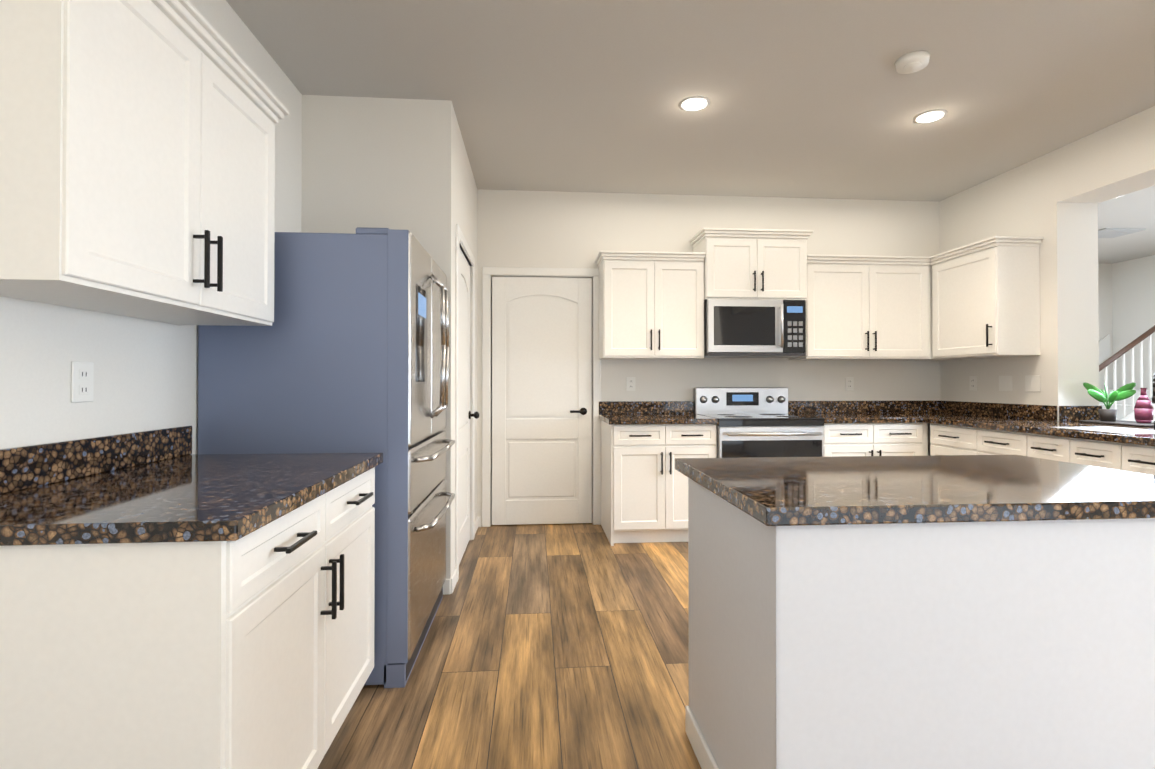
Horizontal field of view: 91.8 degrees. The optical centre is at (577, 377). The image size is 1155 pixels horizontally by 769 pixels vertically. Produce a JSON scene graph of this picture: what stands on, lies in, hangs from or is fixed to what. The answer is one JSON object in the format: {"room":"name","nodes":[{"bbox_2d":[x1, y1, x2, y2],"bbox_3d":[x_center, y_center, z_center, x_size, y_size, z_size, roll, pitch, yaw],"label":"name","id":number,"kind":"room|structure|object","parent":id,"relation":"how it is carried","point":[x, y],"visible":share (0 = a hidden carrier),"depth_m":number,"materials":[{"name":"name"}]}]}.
{"room":"kitchen","nodes":[
{"label":"kitchen","id":0,"kind":"room"},
{"bbox_2d":[0,0,303,453],"bbox_3d":[-1.406,-0.193,0.892,0.120,2.760,4.590,0,0,-4],"label":"wall","id":1,"kind":"structure","parent":0,"point":[146,371],"depth_m":1.73,"materials":[{"name":"paint"}]},
{"bbox_2d":[71,361,93,402],"bbox_3d":[-1.395,0.012,1.578,0.007,0.115,0.075,0,0,-4],"label":"outlet","id":2,"kind":"object","parent":1,"relation":"attached to","point":[82,380],"visible":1,"depth_m":1.57,"materials":[{"name":"white plastic"}]},
{"bbox_2d":[0,0,288,325],"bbox_3d":[-1.211,-0.595,1.578,0.368,0.805,0.988,0,0,-4],"label":"upper cabinet","id":3,"kind":"object","parent":1,"relation":"attached to","point":[137,158],"visible":1,"depth_m":1.35,"materials":[{"name":"white wood"}]},
{"bbox_2d":[304,95,423,247],"bbox_3d":[-1.161,-0.175,3.153,0.660,2.760,0.120,0,0,-4],"label":"wall","id":4,"kind":"structure","parent":0,"point":[344,164],"depth_m":3.10,"materials":[{"name":"paint"}]},
{"bbox_2d":[443,576,454,594],"bbox_3d":[-1.105,1.162,3.080,0.821,0.085,0.012,0,0,-4],"label":"baseboard","id":5,"kind":"structure","parent":4,"relation":"attached to","point":[446,587],"depth_m":3.10,"materials":[{"name":"white wood"}]},
{"bbox_2d":[424,99,483,593],"bbox_3d":[-0.808,-0.169,3.842,0.150,2.760,1.440,0,0,-4],"label":"wall","id":6,"kind":"structure","parent":0,"point":[452,197],"depth_m":3.18,"materials":[{"name":"paint"}]},
{"bbox_2d":[455,224,474,581],"bbox_3d":[-0.810,0.151,3.769,0.136,2.118,0.956,0,0,-4],"label":"door frame","id":7,"kind":"structure","parent":6,"relation":"attached to","point":[460,239],"depth_m":3.33,"materials":[{"name":"white wood"}]},
{"bbox_2d":[459,249,478,564],"bbox_3d":[-0.749,0.185,3.774,0.112,2.036,0.806,0,0,-4],"label":"door","id":8,"kind":"structure","parent":6,"relation":"in","point":[465,415],"depth_m":3.85,"materials":[{"name":"white wood"}]},
{"bbox_2d":[475,516,480,533],"bbox_3d":[-0.793,1.173,4.406,0.030,0.085,0.315,0,0,-4],"label":"baseboard","id":9,"kind":"structure","parent":6,"relation":"attached to","point":[478,520],"depth_m":4.49,"materials":[{"name":"white wood"}]},
{"bbox_2d":[317,523,700,768],"bbox_3d":[2.982,1.254,3.003,9.200,0.100,8.440,0,0,-4],"label":"floor","id":10,"kind":"structure","parent":0,"point":[555,646],"depth_m":2.30,"materials":[{"name":"brown wood"}]},
{"bbox_2d":[0,426,382,768],"bbox_3d":[-1.035,0.682,1.555,0.718,1.020,1.042,0,0,-4],"label":"base cabinet","id":11,"kind":"object","parent":10,"relation":"on","point":[169,599],"visible":1,"depth_m":1.11,"materials":[{"name":"white wood"}]},
{"bbox_2d":[198,227,454,687],"bbox_3d":[-1.040,0.308,2.596,0.864,1.785,0.912,0,0,-4],"label":"refrigerator","id":12,"kind":"object","parent":10,"relation":"on","point":[347,351],"visible":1,"depth_m":2.16,"materials":[{"name":"blue"}]},
{"bbox_2d":[599,401,717,545],"bbox_3d":[0.599,0.705,4.343,0.800,1.020,0.660,0,0,-4],"label":"base cabinet","id":13,"kind":"object","parent":10,"relation":"on","point":[644,484],"visible":0.96,"depth_m":4.06,"materials":[{"name":"white wood"}]},
{"bbox_2d":[694,387,824,457],"bbox_3d":[1.401,0.648,4.379,0.796,1.135,0.710,0,0,-4],"label":"range","id":14,"kind":"object","parent":10,"relation":"on","point":[757,422],"visible":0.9,"depth_m":4.11,"materials":[{"name":"silver metal"}]},
{"bbox_2d":[823,425,923,456],"bbox_3d":[2.210,0.779,4.489,0.828,0.875,0.618,0,0,-4],"label":"base cabinet","id":15,"kind":"object","parent":10,"relation":"on","point":[892,428],"depth_m":4.18,"materials":[{"name":"white wood"}]},
{"bbox_2d":[789,413,975,424],"bbox_3d":[2.494,0.321,4.500,1.395,0.039,0.647,0,0,-4],"label":"countertop","id":16,"kind":"structure","parent":15,"relation":"on","point":[830,418],"depth_m":4.20,"materials":[{"name":"brown stone"}]},
{"bbox_2d":[685,479,1154,768],"bbox_3d":[0.999,0.755,1.620,1.226,0.876,0.760,0,0,-4],"label":"kitchen island","id":17,"kind":"object","parent":10,"relation":"on","point":[935,612],"depth_m":1.25,"materials":[{"name":"white"}]},
{"bbox_2d":[675,455,1154,526],"bbox_3d":[1.000,0.297,1.610,1.270,0.040,0.775,0,0,-4],"label":"island countertop","id":18,"kind":"structure","parent":17,"relation":"on","point":[937,490],"depth_m":1.38,"materials":[{"name":"brown stone"}]},
{"bbox_2d":[924,425,971,455],"bbox_3d":[2.940,0.775,3.979,0.587,0.875,0.450,0,0,-4],"label":"base cabinet","id":19,"kind":"object","parent":10,"relation":"on","point":[938,439],"depth_m":4.01,"materials":[{"name":"white wood"}]},
{"bbox_2d":[972,429,1023,455],"bbox_3d":[2.972,0.771,3.565,0.587,0.875,0.380,0,0,-4],"label":"base cabinet","id":20,"kind":"object","parent":10,"relation":"on","point":[984,441],"depth_m":3.57,"materials":[{"name":"white wood"}]},
{"bbox_2d":[1024,433,1115,469],"bbox_3d":[3.008,0.768,3.107,0.587,0.875,0.540,0,0,-4],"label":"base cabinet","id":21,"kind":"object","parent":10,"relation":"on","point":[1102,454],"depth_m":3.07,"materials":[{"name":"white wood"}]},
{"bbox_2d":[924,417,1154,448],"bbox_3d":[3.176,0.308,2.964,0.955,0.039,2.519,0,0,-4],"label":"countertop","id":22,"kind":"structure","parent":21,"relation":"on","point":[1083,431],"depth_m":3.31,"materials":[{"name":"brown stone"}]},
{"bbox_2d":[1079,420,1153,426],"bbox_3d":[3.455,0.285,3.509,0.260,0.012,0.400,0,0,-4],"label":"tray","id":23,"kind":"object","parent":22,"relation":"on","point":[1128,423],"visible":0.74,"depth_m":3.48,"materials":[{"name":"grey"}]},
{"bbox_2d":[1083,382,1135,421],"bbox_3d":[3.398,0.155,3.599,0.266,0.248,0.262,0,0,-4],"label":"potted plant","id":24,"kind":"object","parent":23,"relation":"on","point":[1126,391],"visible":1,"depth_m":3.56,"materials":[{"name":"green plant"}]},
{"bbox_2d":[1134,388,1153,422],"bbox_3d":[3.462,0.170,3.421,0.085,0.215,0.086,0,0,-4],"label":"bottle vase","id":25,"kind":"object","parent":23,"relation":"on","point":[1143,410],"visible":1,"depth_m":3.40,"materials":[{"name":"pink ceramic"}]},
{"bbox_2d":[1152,373,1154,429],"bbox_3d":[3.154,0.128,3.034,0.167,0.322,0.136,0,0,-4],"label":"faucet","id":26,"kind":"object","parent":22,"relation":"on","point":[1153,398],"visible":1,"depth_m":2.99,"materials":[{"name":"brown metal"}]},
{"bbox_2d":[1099,325,1154,421],"bbox_3d":[6.249,0.155,6.855,1.752,2.163,1.034,0,0,-4],"label":"stairs","id":27,"kind":"structure","parent":10,"relation":"on","point":[1125,408],"depth_m":6.39,"materials":[{"name":"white wood"}]},
{"bbox_2d":[1116,445,1154,474],"bbox_3d":[3.049,0.763,2.573,0.587,0.875,0.530,0,0,-4],"label":"base cabinet","id":28,"kind":"object","parent":10,"relation":"on","point":[1130,458],"depth_m":2.74,"materials":[{"name":"white wood"}]},
{"bbox_2d":[226,0,1154,263],"bbox_3d":[2.982,-1.616,3.027,9.200,0.120,8.440,0,0,-4],"label":"ceiling","id":29,"kind":"structure","parent":0,"point":[823,99],"depth_m":2.95,"materials":[{"name":"paint"}]},
{"bbox_2d":[679,96,709,111],"bbox_3d":[0.664,-1.552,3.176,0.176,0.004,0.176,0,0,-4],"label":"recessed light","id":30,"kind":"object","parent":29,"relation":"in","point":[694,103],"visible":1,"depth_m":3.17,"materials":[{"name":"white"}]},
{"bbox_2d":[895,51,929,73],"bbox_3d":[1.641,-1.538,2.741,0.148,0.040,0.148,0,0,-4],"label":"smoke detector","id":31,"kind":"object","parent":29,"relation":"attached to","point":[912,62],"visible":1,"depth_m":2.71,"materials":[{"name":"white plastic"}]},
{"bbox_2d":[913,109,947,123],"bbox_3d":[2.096,-1.551,3.328,0.176,0.004,0.176,0,0,-4],"label":"recessed light","id":32,"kind":"object","parent":29,"relation":"in","point":[930,116],"visible":1,"depth_m":3.32,"materials":[{"name":"white"}]},
{"bbox_2d":[1098,228,1145,237],"bbox_3d":[5.621,-1.523,5.915,0.450,0.016,0.350,0,0,-4],"label":"ceiling vent","id":33,"kind":"object","parent":29,"relation":"in","point":[1110,232],"visible":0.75,"depth_m":5.85,"materials":[{"name":"grey"}]},
{"bbox_2d":[484,190,939,524],"bbox_3d":[1.104,-0.161,4.789,4.110,2.760,0.150,0,0,-4],"label":"wall","id":34,"kind":"structure","parent":0,"point":[533,229],"depth_m":4.73,"materials":[{"name":"paint"}]},
{"bbox_2d":[482,267,600,526],"bbox_3d":[-0.296,0.157,4.664,0.976,2.123,0.136,0,0,-4],"label":"door frame","id":35,"kind":"structure","parent":34,"relation":"attached to","point":[488,273],"depth_m":4.60,"materials":[{"name":"white wood"}]},
{"bbox_2d":[492,277,591,524],"bbox_3d":[-0.292,0.189,4.612,0.826,2.041,0.093,0,0,-4],"label":"pantry door","id":36,"kind":"structure","parent":34,"relation":"in","point":[541,400],"depth_m":4.63,"materials":[{"name":"white wood"}]},
{"bbox_2d":[626,377,634,390],"bbox_3d":[0.446,0.053,4.667,0.075,0.115,0.007,0,0,-4],"label":"electrical outlet","id":37,"kind":"object","parent":34,"relation":"attached to","point":[630,383],"visible":1,"depth_m":4.66,"materials":[{"name":"white plastic"}]},
{"bbox_2d":[595,251,705,359],"bbox_3d":[0.571,-0.563,4.498,0.830,0.820,0.368,0,0,-4],"label":"upper cabinet","id":38,"kind":"object","parent":34,"relation":"attached to","point":[651,305],"visible":0.98,"depth_m":4.36,"materials":[{"name":"white wood"}]},
{"bbox_2d":[689,228,813,300],"bbox_3d":[1.399,-0.885,4.550,0.888,0.545,0.398,0,0,-4],"label":"upper cabinet","id":39,"kind":"object","parent":34,"relation":"attached to","point":[761,264],"visible":0.98,"depth_m":4.39,"materials":[{"name":"white wood"}]},
{"bbox_2d":[704,299,805,357],"bbox_3d":[1.387,-0.388,4.522,0.782,0.438,0.442,0,0,-4],"label":"over-the-range microwave","id":40,"kind":"object","parent":39,"relation":"attached to","point":[742,328],"visible":1,"depth_m":4.36,"materials":[{"name":"silver metal"}]},
{"bbox_2d":[845,377,853,390],"bbox_3d":[2.340,0.054,4.814,0.075,0.115,0.007,0,0,-4],"label":"electrical outlet","id":41,"kind":"object","parent":34,"relation":"attached to","point":[849,383],"visible":1,"depth_m":4.81,"materials":[{"name":"white plastic"}]},
{"bbox_2d":[788,256,931,359],"bbox_3d":[2.331,-0.543,4.655,1.045,0.782,0.327,0,0,-4],"label":"upper cabinet","id":42,"kind":"object","parent":34,"relation":"attached to","point":[855,309],"depth_m":4.49,"materials":[{"name":"white wood"}]},
{"bbox_2d":[788,401,939,412],"bbox_3d":[2.470,0.251,4.812,1.395,0.104,0.022,0,0,-4],"label":"backsplash","id":43,"kind":"structure","parent":34,"relation":"attached to","point":[793,406],"depth_m":4.80,"materials":[{"name":"brown stone"}]},
{"bbox_2d":[940,106,1154,420],"bbox_3d":[3.455,-0.175,3.127,0.300,2.760,8.290,0,0,-4],"label":"wall","id":44,"kind":"structure","parent":0,"point":[1055,196],"depth_m":3.87,"materials":[{"name":"paint"}]},
{"bbox_2d":[969,376,976,390],"bbox_3d":[3.192,0.047,4.514,0.007,0.115,0.075,0,0,-4],"label":"electrical outlet","id":45,"kind":"object","parent":44,"relation":"attached to","point":[973,382],"visible":1,"depth_m":4.51,"materials":[{"name":"white plastic"}]},
{"bbox_2d":[932,240,1041,359],"bbox_3d":[3.052,-0.547,4.227,0.327,0.782,0.640,0,0,-4],"label":"upper cabinet","id":46,"kind":"object","parent":44,"relation":"attached to","point":[979,299],"depth_m":3.98,"materials":[{"name":"white wood"}]},
{"bbox_2d":[940,401,1059,420],"bbox_3d":[3.197,0.247,4.317,0.022,0.104,1.065,0,0,-4],"label":"backsplash","id":47,"kind":"structure","parent":44,"relation":"attached to","point":[982,409],"depth_m":4.21,"materials":[{"name":"brown stone"}]},
{"bbox_2d":[999,376,1011,390],"bbox_3d":[3.216,0.044,4.205,0.007,0.115,0.120,0,0,-4],"label":"light switch","id":48,"kind":"object","parent":44,"relation":"attached to","point":[1005,383],"visible":1,"depth_m":4.20,"materials":[{"name":"white plastic"}]},
{"bbox_2d":[1025,375,1040,391],"bbox_3d":[3.234,0.042,3.976,0.007,0.115,0.120,0,0,-4],"label":"light switch","id":49,"kind":"object","parent":44,"relation":"attached to","point":[1032,383],"visible":1,"depth_m":3.97,"materials":[{"name":"white plastic"}]}
]}

